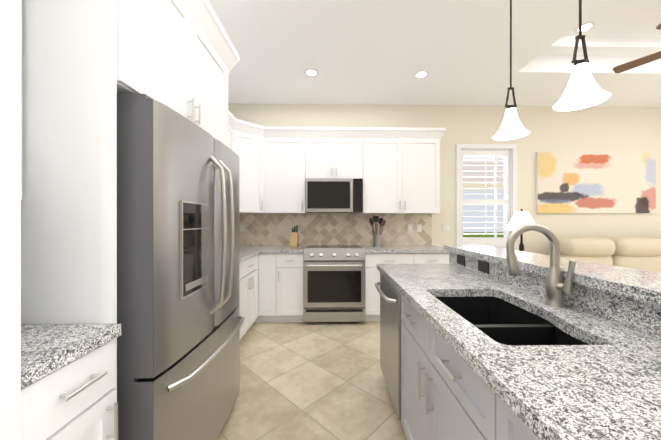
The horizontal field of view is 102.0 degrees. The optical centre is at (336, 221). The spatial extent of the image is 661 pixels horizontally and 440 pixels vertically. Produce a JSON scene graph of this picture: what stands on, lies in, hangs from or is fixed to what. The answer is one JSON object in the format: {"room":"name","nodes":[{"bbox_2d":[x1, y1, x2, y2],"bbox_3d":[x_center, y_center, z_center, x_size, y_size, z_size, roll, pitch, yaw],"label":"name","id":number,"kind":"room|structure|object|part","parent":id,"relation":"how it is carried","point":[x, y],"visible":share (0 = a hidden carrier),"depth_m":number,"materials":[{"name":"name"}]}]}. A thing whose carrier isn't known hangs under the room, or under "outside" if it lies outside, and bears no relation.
{"room":"kitchen","nodes":[
{"label":"kitchen","id":0,"kind":"room"},
{"bbox_2d":[0,0,20,439],"bbox_3d":[-1.138,-0.221,-0.162,0.800,3.020,1.585,0,0,-1],"label":"wall","id":1,"kind":"structure","parent":0,"point":[10,289],"depth_m":0.62,"materials":[{"name":"white paint"}]},
{"bbox_2d":[20,0,31,203],"bbox_3d":[-1.319,-0.612,0.778,0.470,1.079,0.292,0,0,-1],"label":"upper cabinet","id":2,"kind":"object","parent":1,"relation":"attached to","point":[25,5],"depth_m":0.94,"materials":[{"name":"white wood"}]},
{"bbox_2d":[32,0,235,203],"bbox_3d":[-1.036,-0.691,1.515,0.477,1.156,1.083,0,0,-1],"label":"upper cabinet","id":3,"kind":"object","parent":0,"relation":"attached to","point":[175,54],"depth_m":1.04,"materials":[{"name":"white wood"}]},
{"bbox_3d":[-0.037,-1.184,2.309,3.090,0.170,3.308,0,0,-1],"label":"cab crown","id":4,"kind":"part","parent":3,"relation":"part of","materials":[{"name":"white wood"}]},
{"bbox_2d":[217,321,406,439],"bbox_3d":[2.246,1.328,0.712,7.800,0.080,6.800,0,0,-1],"label":"floor","id":5,"kind":"structure","parent":0,"point":[312,380],"depth_m":2.09,"materials":[{"name":"tile"}]},
{"bbox_2d":[21,340,117,439],"bbox_3d":[-1.159,0.843,0.782,0.790,0.890,0.292,0,0,-1],"label":"base cabinet","id":6,"kind":"object","parent":5,"relation":"on","point":[78,401],"depth_m":0.79,"materials":[{"name":"white wood"}]},
{"bbox_2d":[21,324,120,387],"bbox_3d":[-1.152,0.378,0.782,0.803,0.040,0.296,0,0,-1],"label":"countertop","id":7,"kind":"structure","parent":6,"relation":"on","point":[46,349],"depth_m":0.79,"materials":[{"name":"grey stone"}]},
{"bbox_2d":[117,94,244,439],"bbox_3d":[-1.062,0.399,1.472,0.953,1.775,0.950,0,0,-1],"label":"fridge","id":8,"kind":"object","parent":5,"relation":"on","point":[180,319],"visible":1,"depth_m":1.11,"materials":[{"name":"grey metal"}]},
{"bbox_3d":[-0.672,0.122,1.277,0.019,0.426,0.261,0,0,-1],"label":"dispenser frame","id":9,"kind":"part","parent":8,"relation":"part of","materials":[{"name":"silver metal"}]},
{"bbox_2d":[240,276,263,338],"bbox_3d":[-1.246,0.841,2.964,0.698,0.890,0.763,0,0,-1],"label":"base cabinet","id":10,"kind":"object","parent":5,"relation":"on","point":[251,287],"depth_m":2.99,"materials":[{"name":"white wood"}]},
{"bbox_2d":[264,276,279,321],"bbox_3d":[-0.846,0.840,3.603,0.297,0.890,0.695,0,0,-1],"label":"base cabinet","id":11,"kind":"object","parent":5,"relation":"on","point":[271,283],"depth_m":3.33,"materials":[{"name":"white wood"}]},
{"bbox_2d":[280,256,303,321],"bbox_3d":[-0.618,0.840,3.645,0.403,0.890,0.620,0,0,-1],"label":"base cabinet","id":12,"kind":"object","parent":5,"relation":"on","point":[292,285],"depth_m":3.35,"materials":[{"name":"white wood"}]},
{"bbox_2d":[240,244,307,275],"bbox_3d":[-0.999,0.376,2.972,1.192,0.040,1.950,0,0,-1],"label":"countertop","id":13,"kind":"structure","parent":12,"relation":"on","point":[255,259],"depth_m":3.33,"materials":[{"name":"grey stone"}]},
{"bbox_2d":[303,245,364,321],"bbox_3d":[-0.032,0.793,3.598,0.762,0.922,0.701,0,0,-1],"label":"range","id":14,"kind":"object","parent":5,"relation":"on","point":[334,283],"visible":1,"depth_m":3.31,"materials":[{"name":"grey metal"}]},
{"bbox_2d":[365,252,419,320],"bbox_3d":[0.689,0.840,3.670,0.677,0.890,0.620,0,0,-1],"label":"base cabinet","id":15,"kind":"object","parent":5,"relation":"on","point":[372,275],"depth_m":3.36,"materials":[{"name":"white wood"}]},
{"bbox_2d":[360,244,448,251],"bbox_3d":[0.905,0.375,3.662,1.110,0.040,0.643,0,0,-1],"label":"countertop","id":16,"kind":"structure","parent":15,"relation":"on","point":[368,247],"depth_m":3.52,"materials":[{"name":"grey stone"}]},
{"bbox_2d":[420,252,450,263],"bbox_3d":[1.173,0.840,3.679,0.533,0.890,0.620,0,0,-1],"label":"base cabinet","id":17,"kind":"object","parent":5,"relation":"on","point":[425,257],"depth_m":3.37,"materials":[{"name":"white wood"}]},
{"bbox_2d":[375,248,660,439],"bbox_3d":[0.739,0.768,0.717,0.854,1.040,3.170,0,0,-1],"label":"kitchen island","id":18,"kind":"object","parent":5,"relation":"on","point":[484,342],"depth_m":0.90,"materials":[{"name":"grey stone"}]},
{"bbox_3d":[0.328,0.486,1.874,0.076,0.023,0.519,0,0,-1],"label":"handle","id":19,"kind":"part","parent":18,"relation":"part of","materials":[{"name":"silver metal"}]},
{"bbox_2d":[380,273,401,419],"bbox_3d":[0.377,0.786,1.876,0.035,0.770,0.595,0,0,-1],"label":"dishwasher","id":20,"kind":"object","parent":18,"relation":"in","point":[390,313],"depth_m":1.76,"materials":[{"name":"silver metal"}]},
{"bbox_2d":[436,296,588,345],"bbox_3d":[0.659,0.513,1.095,0.412,0.232,0.672,0,0,-1],"label":"sink","id":21,"kind":"object","parent":18,"relation":"in","point":[506,321],"depth_m":1.15,"materials":[{"name":"black"}]},
{"bbox_2d":[443,245,660,299],"bbox_3d":[1.136,0.228,0.709,0.360,0.040,3.240,0,0,-1],"label":"island countertop","id":22,"kind":"structure","parent":18,"relation":"on","point":[638,282],"depth_m":1.04,"materials":[{"name":"grey stone"}]},
{"bbox_2d":[548,237,660,272],"bbox_3d":[4.069,0.740,3.491,2.549,1.048,0.949,0,0,-1],"label":"sofa","id":23,"kind":"object","parent":5,"relation":"on","point":[641,253],"visible":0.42,"depth_m":3.54,"materials":[{"name":"beige leather"}]},
{"bbox_3d":[2.462,0.965,3.566,0.520,0.640,0.520,0,0,-1],"label":"side table","id":24,"kind":"object","parent":5,"relation":"on","visible":0},
{"bbox_2d":[505,209,534,250],"bbox_3d":[2.462,0.236,3.565,0.380,0.814,0.380,0,0,-1],"label":"table lamp","id":25,"kind":"object","parent":24,"relation":"on","point":[519,218],"visible":0.67,"depth_m":3.50,"materials":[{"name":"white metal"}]},
{"bbox_3d":[2.462,-0.008,3.565,0.380,0.255,0.380,0,0,-1],"label":"lamp shade","id":26,"kind":"part","parent":25,"relation":"part of","materials":[{"name":"white fabric"}]},
{"bbox_2d":[208,0,660,106],"bbox_3d":[2.246,-1.932,0.708,7.800,0.400,6.800,0,0,-1],"label":"ceiling","id":27,"kind":"structure","parent":0,"point":[372,52],"depth_m":2.83,"materials":[{"name":"white paint"}]},
{"bbox_2d":[304,69,318,76],"bbox_3d":[-0.290,-1.732,3.120,0.170,0.006,0.170,0,0,-1],"label":"recessed light","id":28,"kind":"object","parent":27,"relation":"in","point":[311,72],"visible":1,"depth_m":3.11,"materials":[{"name":"white"}]},
{"bbox_2d":[414,70,428,78],"bbox_3d":[1.000,-1.732,3.155,0.170,0.006,0.170,0,0,-1],"label":"recessed light","id":29,"kind":"object","parent":27,"relation":"in","point":[421,74],"visible":1,"depth_m":3.15,"materials":[{"name":"white"}]},
{"bbox_2d":[493,0,529,139],"bbox_3d":[1.117,-1.141,1.717,0.200,1.182,0.200,0,0,-1],"label":"pendant light","id":30,"kind":"object","parent":27,"relation":"hanging from","point":[511,127],"visible":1,"depth_m":1.71,"materials":[{"name":"white glass"}]},
{"bbox_3d":[1.117,-1.223,1.717,0.120,1.019,0.120,0,0,-1],"label":"stem","id":31,"kind":"part","parent":30,"relation":"part of","materials":[{"name":"brown metal"}]},
{"bbox_3d":[1.117,-0.634,1.718,0.200,0.168,0.200,0,0,-1],"label":"lamp shade","id":32,"kind":"part","parent":30,"relation":"part of","materials":[{"name":"white glass"}]},
{"bbox_2d":[552,0,610,110],"bbox_3d":[1.126,-1.141,1.238,0.200,1.182,0.200,0,0,-1],"label":"pendant light","id":33,"kind":"object","parent":27,"relation":"hanging from","point":[583,90],"visible":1,"depth_m":1.23,"materials":[{"name":"white glass"}]},
{"bbox_3d":[1.126,-1.222,1.237,0.120,1.019,0.120,0,0,-1],"label":"stem","id":34,"kind":"part","parent":33,"relation":"part of","materials":[{"name":"brown metal"}]},
{"bbox_3d":[1.126,-0.634,1.238,0.200,0.168,0.200,0,0,-1],"label":"lamp shade","id":35,"kind":"part","parent":33,"relation":"part of","materials":[{"name":"white glass"}]},
{"bbox_2d":[574,22,595,33],"bbox_3d":[2.626,-2.051,2.835,0.170,0.006,0.170,0,0,-1],"label":"recessed light","id":36,"kind":"object","parent":27,"relation":"in","point":[587,26],"visible":0.83,"depth_m":2.83,"materials":[{"name":"white"}]},
{"bbox_2d":[613,23,660,72],"bbox_3d":[3.304,-1.808,2.270,1.305,0.489,1.298,0,0,-1],"label":"ceiling fan","id":37,"kind":"object","parent":27,"relation":"hanging from","point":[636,63],"visible":1,"depth_m":2.73,"materials":[{"name":"brown wood"}]},
{"bbox_2d":[228,103,660,254],"bbox_3d":[2.183,-0.426,4.069,7.800,3.420,0.120,0,0,-1],"label":"wall","id":38,"kind":"structure","parent":0,"point":[604,129],"depth_m":4.02,"materials":[{"name":"beige paint"}]},
{"bbox_2d":[236,128,267,215],"bbox_3d":[-1.272,-0.625,3.607,0.670,1.020,0.668,0,0,-1],"label":"upper cabinet","id":39,"kind":"object","parent":38,"relation":"attached to","point":[251,143],"depth_m":3.53,"materials":[{"name":"white wood"}]},
{"bbox_2d":[256,124,299,215],"bbox_3d":[-0.734,-0.693,3.769,0.613,1.156,0.365,0,0,-1],"label":"upper cabinet","id":40,"kind":"object","parent":38,"relation":"attached to","point":[283,142],"depth_m":3.64,"materials":[{"name":"white wood"}]},
{"bbox_2d":[300,127,355,215],"bbox_3d":[-0.135,-0.693,3.763,0.706,1.156,0.400,0,0,-1],"label":"upper cabinet","id":41,"kind":"object","parent":38,"relation":"attached to","point":[327,154],"depth_m":3.63,"materials":[{"name":"white wood"}]},
{"bbox_2d":[306,178,362,212],"bbox_3d":[-0.035,-0.351,3.737,0.758,0.446,0.429,0,0,-1],"label":"microwave","id":42,"kind":"object","parent":41,"relation":"in","point":[323,195],"depth_m":3.57,"materials":[{"name":"silver metal"}]},
{"bbox_2d":[240,213,431,245],"bbox_3d":[-0.100,-0.116,3.959,3.028,0.940,0.010,0,0,-1],"label":"backsplash","id":43,"kind":"structure","parent":38,"relation":"attached to","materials":[{"name":"beige tile"}]},
{"bbox_2d":[240,224,244,231],"bbox_3d":[-1.385,0.099,3.926,0.072,0.115,0.006,0,0,-1],"label":"outlet","id":44,"kind":"object","parent":43,"relation":"attached to","point":[242,226],"depth_m":3.92,"materials":[{"name":"white plastic"}]},
{"bbox_2d":[356,127,367,215],"bbox_3d":[0.317,-0.693,3.771,0.199,1.156,0.400,0,0,-1],"label":"upper cabinet","id":45,"kind":"object","parent":38,"relation":"attached to","point":[361,132],"depth_m":3.65,"materials":[{"name":"white wood"}]},
{"bbox_2d":[368,128,439,215],"bbox_3d":[0.885,-0.693,3.819,1.059,1.156,0.325,0,0,-1],"label":"upper cabinet","id":46,"kind":"object","parent":38,"relation":"attached to","point":[374,192],"depth_m":3.66,"materials":[{"name":"white wood"}]},
{"bbox_2d":[443,224,449,231],"bbox_3d":[1.639,0.099,3.994,0.115,0.115,0.009,0,0,-1],"label":"light switch","id":47,"kind":"object","parent":38,"relation":"attached to","point":[446,227],"visible":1,"depth_m":3.99,"materials":[{"name":"white plastic"}]},
{"bbox_2d":[456,144,518,249],"bbox_3d":[2.241,-0.363,4.044,0.955,1.585,0.168,0,0,-1],"label":"window shutters","id":48,"kind":"object","parent":38,"relation":"attached to","point":[508,152],"visible":0.92,"depth_m":4.03,"materials":[{"name":"white wood"}]},
{"bbox_2d":[536,152,655,212],"bbox_3d":[3.894,-0.581,4.023,1.800,0.910,0.035,0,0,-1],"label":"picture","id":49,"kind":"object","parent":38,"relation":"attached to","point":[595,182],"visible":1,"depth_m":4.00,"materials":[{"name":"multicoloured paint"}]},
{"label":"outside","id":50,"kind":"structure","parent":0,"visible":0},
{"bbox_2d":[463,156,503,236],"bbox_3d":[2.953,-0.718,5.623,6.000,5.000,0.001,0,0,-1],"label":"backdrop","id":51,"kind":"structure","parent":50,"point":[479,207],"depth_m":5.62,"materials":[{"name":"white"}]}
]}

